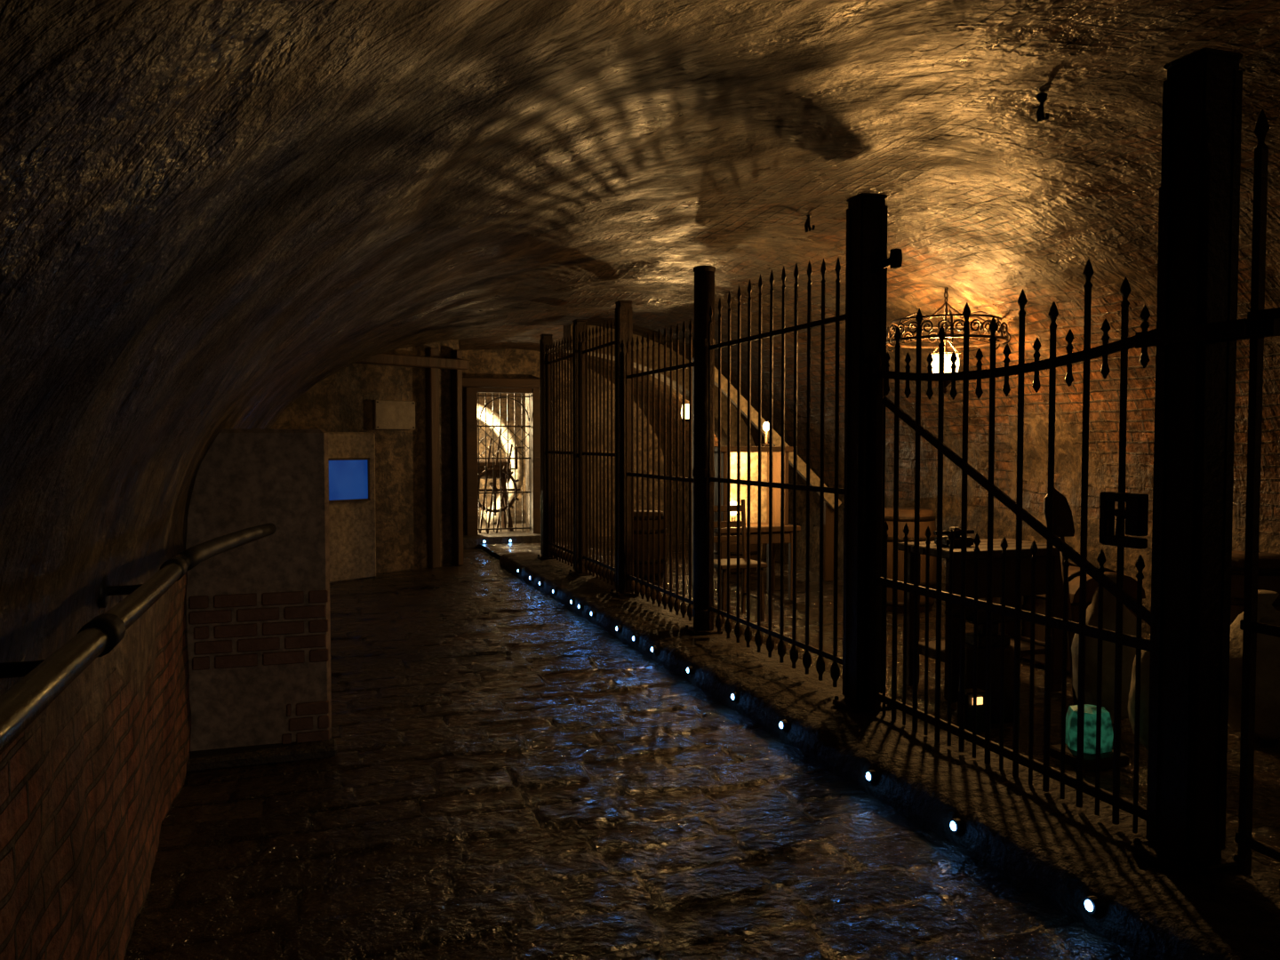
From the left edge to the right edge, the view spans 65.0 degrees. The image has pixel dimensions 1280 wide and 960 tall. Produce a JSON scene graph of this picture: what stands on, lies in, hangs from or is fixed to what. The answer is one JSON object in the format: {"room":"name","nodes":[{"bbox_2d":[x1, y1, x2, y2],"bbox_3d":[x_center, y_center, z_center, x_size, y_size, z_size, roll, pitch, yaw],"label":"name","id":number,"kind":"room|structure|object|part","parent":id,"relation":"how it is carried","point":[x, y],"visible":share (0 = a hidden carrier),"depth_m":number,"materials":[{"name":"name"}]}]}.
{"room":"underground passage","nodes":[
{"label":"underground passage","id":0,"kind":"room"},
{"bbox_2d":[0,571,191,959],"bbox_3d":[-2.566,0.819,6.029,0.069,1.000,16.200,-1,2,-19],"label":"wall","id":1,"kind":"structure","parent":0,"point":[88,788],"depth_m":2.62,"materials":[{"name":"brick"}]},
{"bbox_2d":[185,428,331,751],"bbox_3d":[-1.917,0.526,5.065,0.660,1.560,0.620,-1,2,-19],"label":"wall","id":2,"kind":"structure","parent":0,"point":[258,615],"depth_m":4.79,"materials":[{"name":"brick"}]},
{"bbox_2d":[186,738,337,772],"bbox_3d":[-1.798,1.299,4.744,0.700,0.050,0.180,-1,2,-19],"label":"trim","id":3,"kind":"structure","parent":2,"relation":"attached to","point":[208,759],"depth_m":4.70,"materials":[{"name":"stone"}]},
{"bbox_2d":[327,432,375,583],"bbox_3d":[-3.396,0.291,10.666,0.280,1.600,1.200,2,3,42],"label":"wall","id":4,"kind":"structure","parent":0,"point":[352,531],"depth_m":10.81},
{"bbox_2d":[328,457,370,502],"bbox_3d":[-3.120,-0.002,10.732,0.040,0.464,0.530,2,3,42],"label":"screen","id":5,"kind":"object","parent":4,"relation":"in","point":[337,459],"depth_m":10.73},
{"bbox_3d":[-3.124,-0.002,10.735,0.020,0.420,0.480,2,3,42],"label":"blue pane","id":6,"kind":"part","parent":5,"relation":"part of","materials":[{"name":"blue glass"}]},
{"bbox_2d":[271,339,458,573],"bbox_3d":[-3.244,-0.382,11.249,0.300,3.000,2.830,2,3,42],"label":"wall","id":7,"kind":"structure","parent":0,"point":[342,402],"depth_m":11.54,"materials":[{"name":"paint"}]},
{"bbox_2d":[373,400,415,430],"bbox_3d":[-2.799,-0.741,11.461,0.058,0.330,0.540,2,3,42],"label":"wall plaque","id":8,"kind":"object","parent":7,"relation":"attached to","point":[388,414],"visible":1,"depth_m":11.43,"materials":[{"name":"metal"}]},
{"bbox_2d":[477,392,526,517],"bbox_3d":[-3.348,-0.735,19.128,6.000,3.400,0.200,-1,2,-19],"label":"wall","id":9,"kind":"structure","parent":0,"point":[482,399],"depth_m":19.25,"materials":[{"name":"paint"}]},
{"bbox_2d":[478,516,526,552],"bbox_3d":[-2.544,0.893,17.139,4.600,0.200,4.500,-1,2,-19],"label":"floor","id":10,"kind":"structure","parent":0,"point":[518,518],"depth_m":17.10,"materials":[{"name":"stone"}]},
{"bbox_2d":[477,433,523,533],"bbox_3d":[-2.333,0.002,16.315,0.950,1.665,0.906,-1,2,-19],"label":"winch","id":11,"kind":"object","parent":10,"relation":"on","point":[482,462],"visible":0.63,"depth_m":16.16,"materials":[{"name":"metal"}]},
{"bbox_2d":[479,404,524,524],"bbox_3d":[-3.203,-0.299,17.477,2.320,2.165,0.450,-1,2,-19],"label":"brick arch","id":12,"kind":"object","parent":10,"relation":"on","point":[489,412],"visible":0.22,"depth_m":17.56,"materials":[{"name":"beige brick"}]},
{"bbox_2d":[461,348,663,537],"bbox_3d":[-1.345,-0.506,15.115,3.700,3.150,0.300,-1,2,-19],"label":"wall","id":13,"kind":"structure","parent":0,"point":[504,363],"depth_m":15.13,"materials":[{"name":"paint"}]},
{"bbox_2d":[462,376,540,535],"bbox_3d":[-2.077,-0.323,14.540,1.500,2.290,0.330,-1,2,-19],"label":"door frame","id":14,"kind":"structure","parent":13,"relation":"attached to","point":[472,386],"depth_m":14.44,"materials":[{"name":"brown wood"}]},
{"bbox_2d":[477,392,530,532],"bbox_3d":[-1.982,-0.254,14.697,0.800,2.020,0.040,-1,2,-19],"label":"door","id":15,"kind":"structure","parent":13,"relation":"in","point":[507,396],"depth_m":14.69,"materials":[{"name":"metal"}]},
{"bbox_2d":[0,0,1279,727],"bbox_3d":[0.230,-0.677,6.924,5.944,1.922,16.200,-1,2,-19],"label":"ceiling","id":16,"kind":"structure","parent":0,"point":[212,212],"depth_m":3.20,"materials":[{"name":"paint"}]},
{"bbox_2d":[0,522,276,754],"bbox_3d":[-1.084,0.281,2.011,0.365,0.169,5.677,-1,2,-17],"label":"handrail","id":17,"kind":"object","parent":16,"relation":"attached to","point":[43,681],"visible":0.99,"depth_m":1.66,"materials":[{"name":"metal"}]},
{"bbox_2d":[804,214,815,231],"bbox_3d":[1.006,-1.528,5.950,0.067,0.123,0.046,-1,2,-19],"label":"ceiling hook","id":18,"kind":"object","parent":16,"relation":"attached to","point":[807,225],"depth_m":5.94,"materials":[{"name":"black metal"}]},
{"bbox_2d":[886,288,1010,393],"bbox_3d":[2.119,-0.983,6.963,0.912,0.770,0.820,-1,2,-19],"label":"chandelier","id":19,"kind":"object","parent":16,"relation":"hanging from","point":[1003,330],"visible":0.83,"depth_m":6.87,"materials":[{"name":"metal"}]},
{"bbox_2d":[1032,92,1049,121],"bbox_3d":[1.570,-1.450,3.969,0.087,0.106,0.141,-1,2,-19],"label":"ceiling hook","id":20,"kind":"object","parent":16,"relation":"attached to","point":[1041,98],"depth_m":3.91,"materials":[{"name":"black metal"}]},
{"bbox_2d":[562,323,762,558],"bbox_3d":[0.305,-0.390,12.114,2.451,2.889,0.350,-1,2,-19],"label":"wall","id":21,"kind":"structure","parent":0,"point":[567,329],"depth_m":11.96,"materials":[{"name":"brown brick"}]},
{"bbox_2d":[123,534,1279,959],"bbox_3d":[0.208,1.206,7.042,6.100,0.106,16.300,-1,2,-19],"label":"floor","id":22,"kind":"structure","parent":0,"point":[492,790],"depth_m":3.95,"materials":[{"name":"stone"}]},
{"bbox_2d":[354,347,469,567],"bbox_3d":[-2.743,-0.240,11.458,0.180,2.600,1.900,2,3,42],"label":"wooden beams","id":23,"kind":"structure","parent":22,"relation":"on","point":[431,362],"depth_m":11.84,"materials":[{"name":"brown wood"}]},
{"bbox_2d":[463,532,540,548],"bbox_3d":[-2.012,0.875,14.486,1.350,0.160,0.500,-1,2,-19],"label":"doorstep","id":24,"kind":"object","parent":22,"relation":"on","point":[470,541],"visible":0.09,"depth_m":14.28,"materials":[{"name":"stone"}]},
{"bbox_2d":[633,510,667,581],"bbox_3d":[0.028,0.677,10.501,0.520,0.700,0.520,-1,2,-19],"label":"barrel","id":25,"kind":"object","parent":22,"relation":"on","point":[635,511],"visible":0.38,"depth_m":10.28,"materials":[{"name":"wood"}]},
{"bbox_2d":[713,532,757,572],"bbox_3d":[1.067,0.627,11.171,0.560,0.750,0.560,-1,2,-19],"label":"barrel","id":26,"kind":"object","parent":22,"relation":"on","point":[753,547],"visible":0.12,"depth_m":10.96,"materials":[{"name":"wood"}]},
{"bbox_2d":[713,499,767,623],"bbox_3d":[0.748,0.640,8.074,0.400,0.943,0.446,-1,2,-19],"label":"wooden chair","id":27,"kind":"object","parent":22,"relation":"on","point":[724,508],"visible":0.62,"depth_m":8.19,"materials":[{"name":"brown wood"}]},
{"bbox_2d":[713,431,800,604],"bbox_3d":[0.979,0.275,9.118,0.800,1.610,0.550,-1,2,-19],"label":"display cabinet","id":28,"kind":"object","parent":22,"relation":"on","point":[754,450],"visible":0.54,"depth_m":9.05,"materials":[{"name":"wood"}]},
{"bbox_2d":[731,431,768,520],"bbox_3d":[1.006,-0.065,9.183,0.450,0.935,0.140,-1,2,-19],"label":"lamp","id":29,"kind":"object","parent":28,"relation":"attached to","point":[733,518],"depth_m":9.34,"materials":[{"name":"clear glass"}]},
{"bbox_2d":[691,356,834,583],"bbox_3d":[1.248,-0.092,10.214,1.443,2.300,0.302,0,2,-11],"label":"posts","id":30,"kind":"object","parent":22,"relation":"on","point":[828,512],"visible":0.29,"depth_m":10.22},
{"bbox_2d":[714,367,842,509],"bbox_3d":[1.299,-0.462,10.060,1.462,1.519,0.120,0,2,-5],"label":"beam","id":31,"kind":"structure","parent":30,"relation":"attached to","point":[814,480],"depth_m":10.01,"materials":[{"name":"brown wood"}]},
{"bbox_2d":[499,550,1279,959],"bbox_3d":[0.821,1.212,5.823,0.716,0.232,13.600,-1,2,-19],"label":"stone curb","id":32,"kind":"object","parent":22,"relation":"on","point":[1062,853],"visible":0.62,"depth_m":3.84,"materials":[{"name":"stone"}]},
{"bbox_2d":[536,334,556,559],"bbox_3d":[-1.060,-0.359,11.423,0.195,2.580,0.195,-1,2,-19],"label":"fence post","id":33,"kind":"object","parent":32,"relation":"on","point":[545,340],"visible":0.69,"depth_m":11.37,"materials":[{"name":"metal"}]},
{"bbox_2d":[547,335,573,566],"bbox_3d":[-0.829,-0.313,10.747,0.052,2.400,1.270,-1,2,-19],"label":"fence panel","id":34,"kind":"object","parent":32,"relation":"on","point":[564,556],"visible":0.84,"depth_m":10.86,"materials":[{"name":"black metal"}]},
{"bbox_2d":[568,319,591,576],"bbox_3d":[-0.599,-0.307,10.070,0.195,2.580,0.195,-1,2,-19],"label":"fence post","id":35,"kind":"object","parent":32,"relation":"on","point":[580,325],"visible":0.7,"depth_m":10.02,"materials":[{"name":"metal"}]},
{"bbox_2d":[590,610,595,616],"bbox_3d":[-0.379,1.103,8.084,0.079,0.054,0.250,-1,2,-16],"label":"lights","id":36,"kind":"object","parent":32,"relation":"attached to","point":[592,613],"depth_m":8.24,"materials":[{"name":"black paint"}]},
{"bbox_2d":[581,319,615,584],"bbox_3d":[-0.370,-0.261,9.399,0.052,2.400,1.260,-1,2,-19],"label":"fence panel","id":37,"kind":"object","parent":32,"relation":"on","point":[587,565],"visible":0.84,"depth_m":9.51,"materials":[{"name":"black metal"}]},
{"bbox_2d":[616,624,621,631],"bbox_3d":[-0.158,1.128,7.449,0.083,0.054,0.243,-1,2,-16],"label":"lights","id":38,"kind":"object","parent":32,"relation":"attached to","point":[618,628],"depth_m":7.58,"materials":[{"name":"white glass"}]},
{"bbox_2d":[609,300,636,596],"bbox_3d":[-0.141,-0.255,8.727,0.195,2.580,0.195,-1,2,-19],"label":"fence post","id":39,"kind":"object","parent":32,"relation":"on","point":[623,309],"visible":0.76,"depth_m":8.67,"materials":[{"name":"metal"}]},
{"bbox_2d":[632,634,638,641],"bbox_3d":[-0.031,1.142,7.080,0.079,0.054,0.221,-1,2,-16],"label":"lights","id":40,"kind":"object","parent":32,"relation":"attached to","point":[635,637],"depth_m":7.20,"materials":[{"name":"black paint"}]},
{"bbox_2d":[650,645,656,653],"bbox_3d":[0.095,1.156,6.703,0.084,0.054,0.221,-1,2,-16],"label":"lights","id":41,"kind":"object","parent":32,"relation":"attached to","point":[653,649],"depth_m":6.83,"materials":[{"name":"white glass"}]},
{"bbox_2d":[625,320,693,620],"bbox_3d":[0.151,-0.092,7.876,0.052,2.180,1.650,-1,2,-19],"label":"fence panel","id":42,"kind":"object","parent":32,"relation":"on","point":[634,587],"visible":0.9,"depth_m":7.92,"materials":[{"name":"black metal"}]},
{"bbox_2d":[686,665,693,674],"bbox_3d":[0.302,1.180,6.091,0.085,0.054,0.202,-1,2,-16],"label":"lights","id":43,"kind":"object","parent":32,"relation":"attached to","point":[690,670],"depth_m":6.20,"materials":[{"name":"black paint"}]},
{"bbox_2d":[684,264,722,635],"bbox_3d":[0.446,-0.194,7.005,0.210,2.570,0.210,-1,2,-19],"label":"fence post","id":44,"kind":"object","parent":32,"relation":"on","point":[704,276],"visible":0.81,"depth_m":6.95,"materials":[{"name":"metal"}]},
{"bbox_2d":[730,691,738,701],"bbox_3d":[0.516,1.204,5.462,0.089,0.054,0.179,-1,2,-16],"label":"lights","id":45,"kind":"object","parent":32,"relation":"attached to","point":[734,696],"depth_m":5.56,"materials":[{"name":"black paint"}]},
{"bbox_2d":[707,257,845,687],"bbox_3d":[0.784,-0.091,6.014,0.052,2.320,1.920,-1,2,-19],"label":"fence panel","id":46,"kind":"object","parent":32,"relation":"on","point":[835,672],"visible":0.94,"depth_m":6.00,"materials":[{"name":"black metal"}]},
{"bbox_2d":[779,720,788,729],"bbox_3d":[0.703,1.225,4.915,0.089,0.054,0.150,-1,2,-16],"label":"lights","id":47,"kind":"object","parent":32,"relation":"attached to","point":[783,724],"depth_m":5.00,"materials":[{"name":"black paint"}]},
{"bbox_2d":[832,192,891,713],"bbox_3d":[1.122,-0.113,5.019,0.220,2.580,0.220,-1,2,-19],"label":"fence post","id":48,"kind":"object","parent":32,"relation":"on","point":[866,290],"visible":0.74,"depth_m":4.96,"materials":[{"name":"metal"}]},
{"bbox_2d":[872,248,902,272],"bbox_3d":[1.195,-1.065,4.856,0.146,0.105,0.099,1,2,22],"label":"spotlight","id":49,"kind":"object","parent":48,"relation":"attached to","point":[895,260],"visible":1,"depth_m":4.82,"materials":[{"name":"black paint"}]},
{"bbox_2d":[868,180,1160,840],"bbox_3d":[1.404,0.078,4.103,0.122,2.190,1.792,-1,2,-19],"label":"iron gate","id":50,"kind":"object","parent":48,"relation":"attached to","point":[1133,508],"visible":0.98,"depth_m":3.96,"materials":[{"name":"black metal"}]},
{"bbox_2d":[865,769,877,782],"bbox_3d":[0.958,1.254,4.165,0.089,0.054,0.136,-1,2,-16],"label":"lights","id":51,"kind":"object","parent":32,"relation":"attached to","point":[871,776],"depth_m":4.23,"materials":[{"name":"black paint"}]},
{"bbox_2d":[949,817,963,832],"bbox_3d":[1.142,1.274,3.628,0.095,0.054,0.120,-1,2,-16],"label":"lights","id":52,"kind":"object","parent":32,"relation":"attached to","point":[956,825],"depth_m":3.69,"materials":[{"name":"black paint"}]},
{"bbox_2d":[1083,896,1101,914],"bbox_3d":[1.354,1.298,3.006,0.096,0.054,0.098,-1,2,-16],"label":"lights","id":53,"kind":"object","parent":32,"relation":"attached to","point":[1091,903],"depth_m":3.05,"materials":[{"name":"black paint"}]},
{"bbox_2d":[1130,47,1242,877],"bbox_3d":[1.751,-0.032,3.175,0.230,2.560,0.230,-1,2,-19],"label":"fence post","id":54,"kind":"object","parent":32,"relation":"on","point":[1203,88],"visible":0.91,"depth_m":3.12,"materials":[{"name":"metal"}]},
{"bbox_2d":[1135,318,1279,348],"bbox_3d":[1.736,-0.449,3.093,0.100,0.050,0.435,-1,2,-19],"label":"bar","id":55,"kind":"object","parent":54,"relation":"attached to","point":[1238,329],"visible":1,"depth_m":3.02,"materials":[{"name":"metal"}]},
{"bbox_2d":[1235,109,1279,887],"bbox_3d":[2.100,0.087,2.151,0.052,2.300,1.810,-1,2,-19],"label":"fence panel","id":56,"kind":"object","parent":32,"relation":"on","point":[1249,625],"visible":1,"depth_m":2.97,"materials":[{"name":"black metal"}]},
{"bbox_2d":[884,507,936,612],"bbox_3d":[2.254,0.675,8.617,0.600,0.850,0.600,-1,2,-19],"label":"barrel","id":57,"kind":"object","parent":22,"relation":"on","point":[906,515],"visible":0.34,"depth_m":8.38,"materials":[{"name":"wood"}]},
{"bbox_2d":[957,688,985,733],"bbox_3d":[1.618,1.123,4.882,0.120,0.200,0.088,-1,2,-19],"label":"light","id":58,"kind":"object","parent":22,"relation":"on","point":[968,692],"visible":0.57,"depth_m":4.85,"materials":[{"name":"black paint"}]},
{"bbox_2d":[944,604,1015,720],"bbox_3d":[1.791,0.943,5.298,0.370,0.569,0.299,1,2,15],"label":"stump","id":59,"kind":"object","parent":22,"relation":"on","point":[1009,658],"visible":0.56,"depth_m":5.19,"materials":[{"name":"wood"}]},
{"bbox_2d":[897,538,1072,702],"bbox_3d":[1.987,0.790,5.834,0.800,0.832,0.554,-1,2,-19],"label":"workbench","id":60,"kind":"object","parent":22,"relation":"on","point":[1056,675],"visible":0.49,"depth_m":5.69,"materials":[{"name":"brown wood"}]},
{"bbox_2d":[933,527,974,546],"bbox_3d":[1.798,0.322,5.752,0.260,0.105,0.140,-1,2,-19],"label":"bench vice","id":61,"kind":"object","parent":60,"relation":"on","point":[956,531],"visible":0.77,"depth_m":5.71,"materials":[{"name":"metal"}]},
{"bbox_2d":[1043,488,1077,705],"bbox_3d":[2.289,0.631,5.463,0.170,1.168,0.366,1,2,16],"label":"shovel","id":62,"kind":"object","parent":22,"relation":"on","point":[1063,523],"visible":0.58,"depth_m":5.54,"materials":[{"name":"metal"}]},
{"bbox_2d":[978,562,1145,671],"bbox_3d":[2.744,0.846,6.623,0.610,0.620,0.920,-1,2,-19],"label":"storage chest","id":63,"kind":"object","parent":22,"relation":"on","point":[1130,584],"visible":0.21,"depth_m":6.25,"materials":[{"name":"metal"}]},
{"bbox_2d":[1049,704,1128,771],"bbox_3d":[2.005,1.133,4.490,0.240,0.250,0.240,-1,2,-19],"label":"glass lamp","id":64,"kind":"object","parent":22,"relation":"on","point":[1107,753],"visible":0.82,"depth_m":4.42,"materials":[{"name":"green glass"}]},
{"bbox_2d":[1071,573,1136,724],"bbox_3d":[2.359,0.851,5.040,0.317,0.752,0.310,-1,2,-19],"label":"sack","id":65,"kind":"object","parent":22,"relation":"on","point":[1109,601],"visible":0.35,"depth_m":4.95,"materials":[{"name":"fabric"}]},
{"bbox_2d":[1128,633,1150,749],"bbox_3d":[2.340,0.975,4.536,0.254,0.562,0.246,-1,2,-19],"label":"sack","id":66,"kind":"object","parent":22,"relation":"on","point":[1145,654],"visible":0.24,"depth_m":4.50,"materials":[{"name":"fabric"}]},
{"bbox_2d":[1227,589,1279,741],"bbox_3d":[3.017,0.898,4.859,0.403,0.720,0.381,-2,3,-44],"label":"sack","id":67,"kind":"object","parent":22,"relation":"on","point":[1268,653],"visible":0.63,"depth_m":4.76,"materials":[{"name":"fabric"}]},
{"bbox_2d":[1230,550,1279,624],"bbox_3d":[3.332,0.815,5.607,0.600,0.800,0.600,-1,2,-19],"label":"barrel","id":68,"kind":"object","parent":22,"relation":"on","point":[1268,579],"visible":0.12,"depth_m":5.35,"materials":[{"name":"wood"}]},
{"bbox_2d":[666,480,1279,639],"bbox_3d":[3.017,0.746,7.928,0.062,1.000,16.200,-1,2,-19],"label":"wall","id":69,"kind":"structure","parent":0,"point":[1004,520],"depth_m":8.43,"materials":[{"name":"brick"}]}
]}

